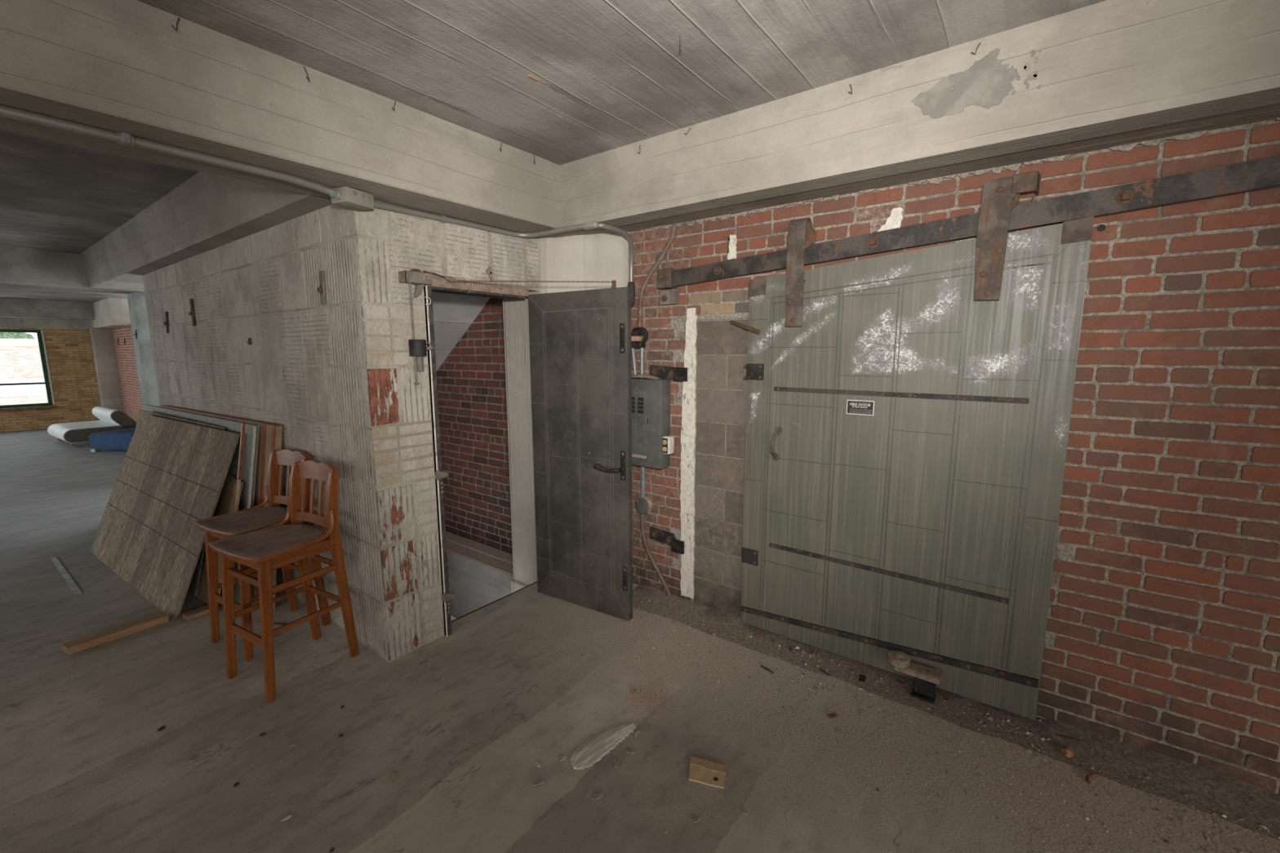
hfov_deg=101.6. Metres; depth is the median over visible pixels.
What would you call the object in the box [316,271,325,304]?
wall anchor
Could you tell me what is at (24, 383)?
window
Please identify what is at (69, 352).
wall
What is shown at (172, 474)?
board
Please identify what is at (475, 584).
floor
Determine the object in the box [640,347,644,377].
vertical conduit
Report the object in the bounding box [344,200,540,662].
wall
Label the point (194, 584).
board
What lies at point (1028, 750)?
rubble stones
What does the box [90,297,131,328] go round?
beam
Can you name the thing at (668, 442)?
outlet box
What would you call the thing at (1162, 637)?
wall
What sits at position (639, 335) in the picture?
round box
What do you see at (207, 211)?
beam
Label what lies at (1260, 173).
door track
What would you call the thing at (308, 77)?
wire
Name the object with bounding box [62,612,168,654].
stud
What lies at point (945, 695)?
dry leaf
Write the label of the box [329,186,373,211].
junction box
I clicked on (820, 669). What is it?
twig
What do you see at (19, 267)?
beam
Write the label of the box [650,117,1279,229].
trim
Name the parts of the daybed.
leg, mattress, panel, panel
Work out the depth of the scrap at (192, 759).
2.13 m
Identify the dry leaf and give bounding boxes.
[827,712,838,717]
[943,693,949,701]
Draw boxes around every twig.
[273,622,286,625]
[760,665,773,673]
[819,668,830,675]
[1055,734,1083,741]
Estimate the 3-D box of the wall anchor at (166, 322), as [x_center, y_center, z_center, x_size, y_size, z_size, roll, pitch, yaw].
[-4.184,-0.919,4.607,0.084,0.189,0.037,6,10,36]
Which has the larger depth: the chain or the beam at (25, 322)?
the beam at (25, 322)
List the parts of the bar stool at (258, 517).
leg, seat, leg, post, rail, leg, crest rail, post, leg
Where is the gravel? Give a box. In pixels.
[546,602,1279,852]
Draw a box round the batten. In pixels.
[233,422,245,566]
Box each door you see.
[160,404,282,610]
[528,280,632,621]
[740,170,1093,720]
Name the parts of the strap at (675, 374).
plate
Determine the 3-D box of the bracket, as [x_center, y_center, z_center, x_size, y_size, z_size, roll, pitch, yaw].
[-1.121,-0.729,2.744,0.091,0.181,0.256,6,10,36]
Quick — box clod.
[156,726,164,731]
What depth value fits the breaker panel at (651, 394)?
3.35 m
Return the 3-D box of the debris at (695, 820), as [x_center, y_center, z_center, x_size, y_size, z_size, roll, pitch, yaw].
[0.199,1.395,1.848,0.030,0.004,0.013,-4,9,-26]
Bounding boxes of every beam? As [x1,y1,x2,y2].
[0,0,560,232]
[0,246,144,293]
[0,297,95,319]
[0,316,92,328]
[80,171,332,291]
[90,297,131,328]
[535,0,1279,237]
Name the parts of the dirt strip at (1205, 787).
plastic cap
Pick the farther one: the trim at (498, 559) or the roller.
the trim at (498, 559)
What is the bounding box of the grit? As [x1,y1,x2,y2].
[0,612,839,852]
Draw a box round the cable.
[640,513,671,597]
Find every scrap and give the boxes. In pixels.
[188,756,195,762]
[532,779,544,786]
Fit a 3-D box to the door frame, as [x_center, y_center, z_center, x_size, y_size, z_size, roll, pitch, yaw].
[-0.969,0.171,3.216,0.165,2.050,0.725,6,10,36]
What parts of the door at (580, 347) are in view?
lever handle, latch plate, latch plate, latch plate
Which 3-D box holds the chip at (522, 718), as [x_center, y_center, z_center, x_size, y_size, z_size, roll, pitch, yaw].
[-0.532,1.324,2.364,0.066,0.007,0.022,6,10,36]
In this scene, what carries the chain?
attached to the door at (580, 347)
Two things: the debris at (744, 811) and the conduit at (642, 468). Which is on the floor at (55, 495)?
the debris at (744, 811)
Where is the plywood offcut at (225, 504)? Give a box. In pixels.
[196,473,243,605]
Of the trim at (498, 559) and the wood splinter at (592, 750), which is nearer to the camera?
the wood splinter at (592, 750)
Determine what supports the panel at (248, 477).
on the floor at (55, 495)
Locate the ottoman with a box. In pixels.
[88,427,135,452]
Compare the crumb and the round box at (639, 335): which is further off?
the round box at (639, 335)
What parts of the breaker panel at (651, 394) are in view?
door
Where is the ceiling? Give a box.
[0,0,1105,302]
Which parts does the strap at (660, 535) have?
plate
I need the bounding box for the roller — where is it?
[887,650,942,704]
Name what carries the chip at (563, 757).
on the floor at (55, 495)
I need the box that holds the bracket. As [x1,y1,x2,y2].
[398,268,443,305]
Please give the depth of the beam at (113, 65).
1.89 m
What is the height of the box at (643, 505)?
0.116 m
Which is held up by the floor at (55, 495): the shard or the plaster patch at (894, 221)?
the shard
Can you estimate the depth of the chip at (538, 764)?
2.10 m
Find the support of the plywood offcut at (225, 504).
on the floor at (55, 495)
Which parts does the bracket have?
mounting plate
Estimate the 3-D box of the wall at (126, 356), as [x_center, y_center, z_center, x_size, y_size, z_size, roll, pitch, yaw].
[-8.923,-0.875,9.932,7.820,2.250,0.250,6,10,36]
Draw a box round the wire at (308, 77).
[302,66,310,81]
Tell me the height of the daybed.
0.610 m
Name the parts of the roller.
arm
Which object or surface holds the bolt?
attached to the wall at (1162, 637)
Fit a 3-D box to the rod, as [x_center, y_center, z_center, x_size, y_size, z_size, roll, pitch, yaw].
[0.579,-0.564,2.941,0.033,0.092,0.298,-4,9,-23]
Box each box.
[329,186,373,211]
[631,326,648,347]
[635,496,653,514]
[662,435,674,454]
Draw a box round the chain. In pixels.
[422,271,612,293]
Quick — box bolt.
[1097,224,1106,231]
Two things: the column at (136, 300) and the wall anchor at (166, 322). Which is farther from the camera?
the column at (136, 300)
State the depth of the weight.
2.69 m
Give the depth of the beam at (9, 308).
10.94 m
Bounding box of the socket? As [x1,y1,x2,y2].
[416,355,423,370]
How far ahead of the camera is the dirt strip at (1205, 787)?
2.26 m
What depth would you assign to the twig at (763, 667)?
2.72 m
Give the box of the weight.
[408,282,433,384]
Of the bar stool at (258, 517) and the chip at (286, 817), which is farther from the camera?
the bar stool at (258, 517)
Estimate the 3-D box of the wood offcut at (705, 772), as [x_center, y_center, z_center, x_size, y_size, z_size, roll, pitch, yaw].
[0.262,1.363,2.056,0.156,0.013,0.109,3,9,18]
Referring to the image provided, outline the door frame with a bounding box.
[423,276,528,636]
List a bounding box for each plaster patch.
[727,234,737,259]
[877,207,902,231]
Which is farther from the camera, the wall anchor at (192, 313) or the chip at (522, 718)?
the wall anchor at (192, 313)
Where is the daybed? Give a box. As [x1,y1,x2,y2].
[47,406,136,447]
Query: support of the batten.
on the floor at (55, 495)
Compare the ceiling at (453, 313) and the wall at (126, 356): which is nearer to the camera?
the ceiling at (453, 313)
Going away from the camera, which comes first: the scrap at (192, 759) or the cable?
the scrap at (192, 759)
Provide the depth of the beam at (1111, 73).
1.94 m
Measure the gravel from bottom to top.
0.011 m
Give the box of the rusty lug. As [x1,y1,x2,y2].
[247,337,252,344]
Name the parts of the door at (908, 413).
lock plate, lock plate, corner plate, pull handle, warning plate, corner plate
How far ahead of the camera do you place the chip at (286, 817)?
1.86 m
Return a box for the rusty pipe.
[637,222,677,327]
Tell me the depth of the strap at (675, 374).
3.32 m
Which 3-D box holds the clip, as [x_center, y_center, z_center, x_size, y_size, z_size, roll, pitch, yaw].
[-0.892,-0.907,3.089,0.015,0.080,0.043,6,10,36]
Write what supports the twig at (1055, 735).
on the floor at (55, 495)
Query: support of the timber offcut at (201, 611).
on the floor at (55, 495)
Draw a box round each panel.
[142,404,259,604]
[631,373,670,469]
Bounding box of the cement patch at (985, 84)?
[911,48,1041,118]
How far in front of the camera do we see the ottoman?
8.67 m
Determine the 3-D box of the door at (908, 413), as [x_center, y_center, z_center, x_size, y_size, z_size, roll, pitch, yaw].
[1.171,0.096,2.563,1.432,2.318,0.136,6,10,36]
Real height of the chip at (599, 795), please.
0.005 m
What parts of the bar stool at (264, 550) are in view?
leg, leg, seat, post, leg, rail, crest rail, post, leg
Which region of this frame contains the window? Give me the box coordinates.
[0,328,56,411]
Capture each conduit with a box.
[0,104,635,307]
[631,347,637,377]
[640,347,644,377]
[640,466,644,497]
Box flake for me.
[289,740,297,746]
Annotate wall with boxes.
[0,327,101,432]
[112,325,142,422]
[142,204,388,657]
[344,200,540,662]
[436,119,1279,795]
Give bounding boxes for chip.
[280,815,291,822]
[517,715,526,722]
[535,761,540,767]
[560,755,566,761]
[592,792,603,799]
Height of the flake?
0.006 m
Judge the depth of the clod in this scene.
2.30 m
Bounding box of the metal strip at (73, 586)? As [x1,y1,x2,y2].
[50,556,82,595]
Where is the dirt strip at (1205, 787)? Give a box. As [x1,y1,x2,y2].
[632,584,1279,839]
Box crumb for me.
[1060,746,1074,757]
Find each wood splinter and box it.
[527,74,538,80]
[568,723,635,769]
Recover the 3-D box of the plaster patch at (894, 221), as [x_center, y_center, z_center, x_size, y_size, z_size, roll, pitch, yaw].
[1.184,-0.960,2.498,0.133,0.154,0.012,6,10,36]
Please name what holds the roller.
on the floor at (55, 495)
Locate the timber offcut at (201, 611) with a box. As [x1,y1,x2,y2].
[182,604,208,621]
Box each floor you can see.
[0,428,1279,852]
[446,550,513,618]
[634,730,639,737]
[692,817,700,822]
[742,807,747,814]
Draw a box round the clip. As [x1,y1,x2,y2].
[485,266,492,280]
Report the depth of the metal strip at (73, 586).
3.86 m
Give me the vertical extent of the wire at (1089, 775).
0.014 m
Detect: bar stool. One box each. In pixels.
[194,448,330,662]
[208,459,359,702]
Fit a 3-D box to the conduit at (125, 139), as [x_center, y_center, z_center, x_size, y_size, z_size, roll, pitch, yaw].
[-1.499,-0.767,1.782,0.612,0.448,4.406,6,10,36]
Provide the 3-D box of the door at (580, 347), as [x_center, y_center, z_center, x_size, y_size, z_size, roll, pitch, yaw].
[-0.398,0.162,3.250,0.754,2.044,0.120,5,10,32]
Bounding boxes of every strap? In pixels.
[649,364,687,381]
[649,526,684,554]
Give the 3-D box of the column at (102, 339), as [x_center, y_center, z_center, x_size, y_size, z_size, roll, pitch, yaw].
[-12.335,-1.154,12.115,0.280,2.200,0.355,6,10,36]
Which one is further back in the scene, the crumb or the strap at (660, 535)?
the strap at (660, 535)
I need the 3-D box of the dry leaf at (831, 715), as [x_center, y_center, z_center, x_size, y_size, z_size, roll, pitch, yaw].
[0.877,1.314,2.374,0.047,0.008,0.020,-1,8,-6]
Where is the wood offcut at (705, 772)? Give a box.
[688,756,726,789]
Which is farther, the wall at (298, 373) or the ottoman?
the ottoman
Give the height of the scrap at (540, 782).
0.004 m
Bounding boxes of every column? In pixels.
[89,328,124,412]
[126,292,159,406]
[502,231,629,593]
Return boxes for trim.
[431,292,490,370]
[445,531,513,575]
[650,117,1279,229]
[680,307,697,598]
[726,236,729,260]
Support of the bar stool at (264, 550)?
on the floor at (55, 495)
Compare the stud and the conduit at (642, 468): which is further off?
the conduit at (642, 468)
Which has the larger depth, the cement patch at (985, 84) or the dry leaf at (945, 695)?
the dry leaf at (945, 695)
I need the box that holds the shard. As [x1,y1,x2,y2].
[626,750,635,754]
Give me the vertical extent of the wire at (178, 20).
0.053 m
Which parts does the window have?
sill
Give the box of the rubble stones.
[632,584,1275,836]
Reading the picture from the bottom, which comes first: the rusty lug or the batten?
the batten
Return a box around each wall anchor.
[163,311,168,333]
[188,298,195,325]
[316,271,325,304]
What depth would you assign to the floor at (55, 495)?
2.24 m
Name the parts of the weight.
rod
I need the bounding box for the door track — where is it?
[657,155,1279,305]
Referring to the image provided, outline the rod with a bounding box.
[728,320,759,333]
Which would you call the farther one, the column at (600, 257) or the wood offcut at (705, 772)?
the column at (600, 257)
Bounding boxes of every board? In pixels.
[89,413,240,620]
[135,409,225,596]
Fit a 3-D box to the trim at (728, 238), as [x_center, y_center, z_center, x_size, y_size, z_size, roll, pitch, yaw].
[0.511,-1.023,2.998,0.019,0.132,0.010,6,10,36]
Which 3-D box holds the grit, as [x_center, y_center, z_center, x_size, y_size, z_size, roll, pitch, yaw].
[-1.418,1.287,2.649,4.206,0.004,2.600,6,10,36]
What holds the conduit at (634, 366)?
attached to the breaker panel at (651, 394)
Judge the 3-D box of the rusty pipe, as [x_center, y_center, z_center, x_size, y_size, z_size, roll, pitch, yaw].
[0.105,-0.942,3.286,0.288,0.628,0.035,5,10,33]

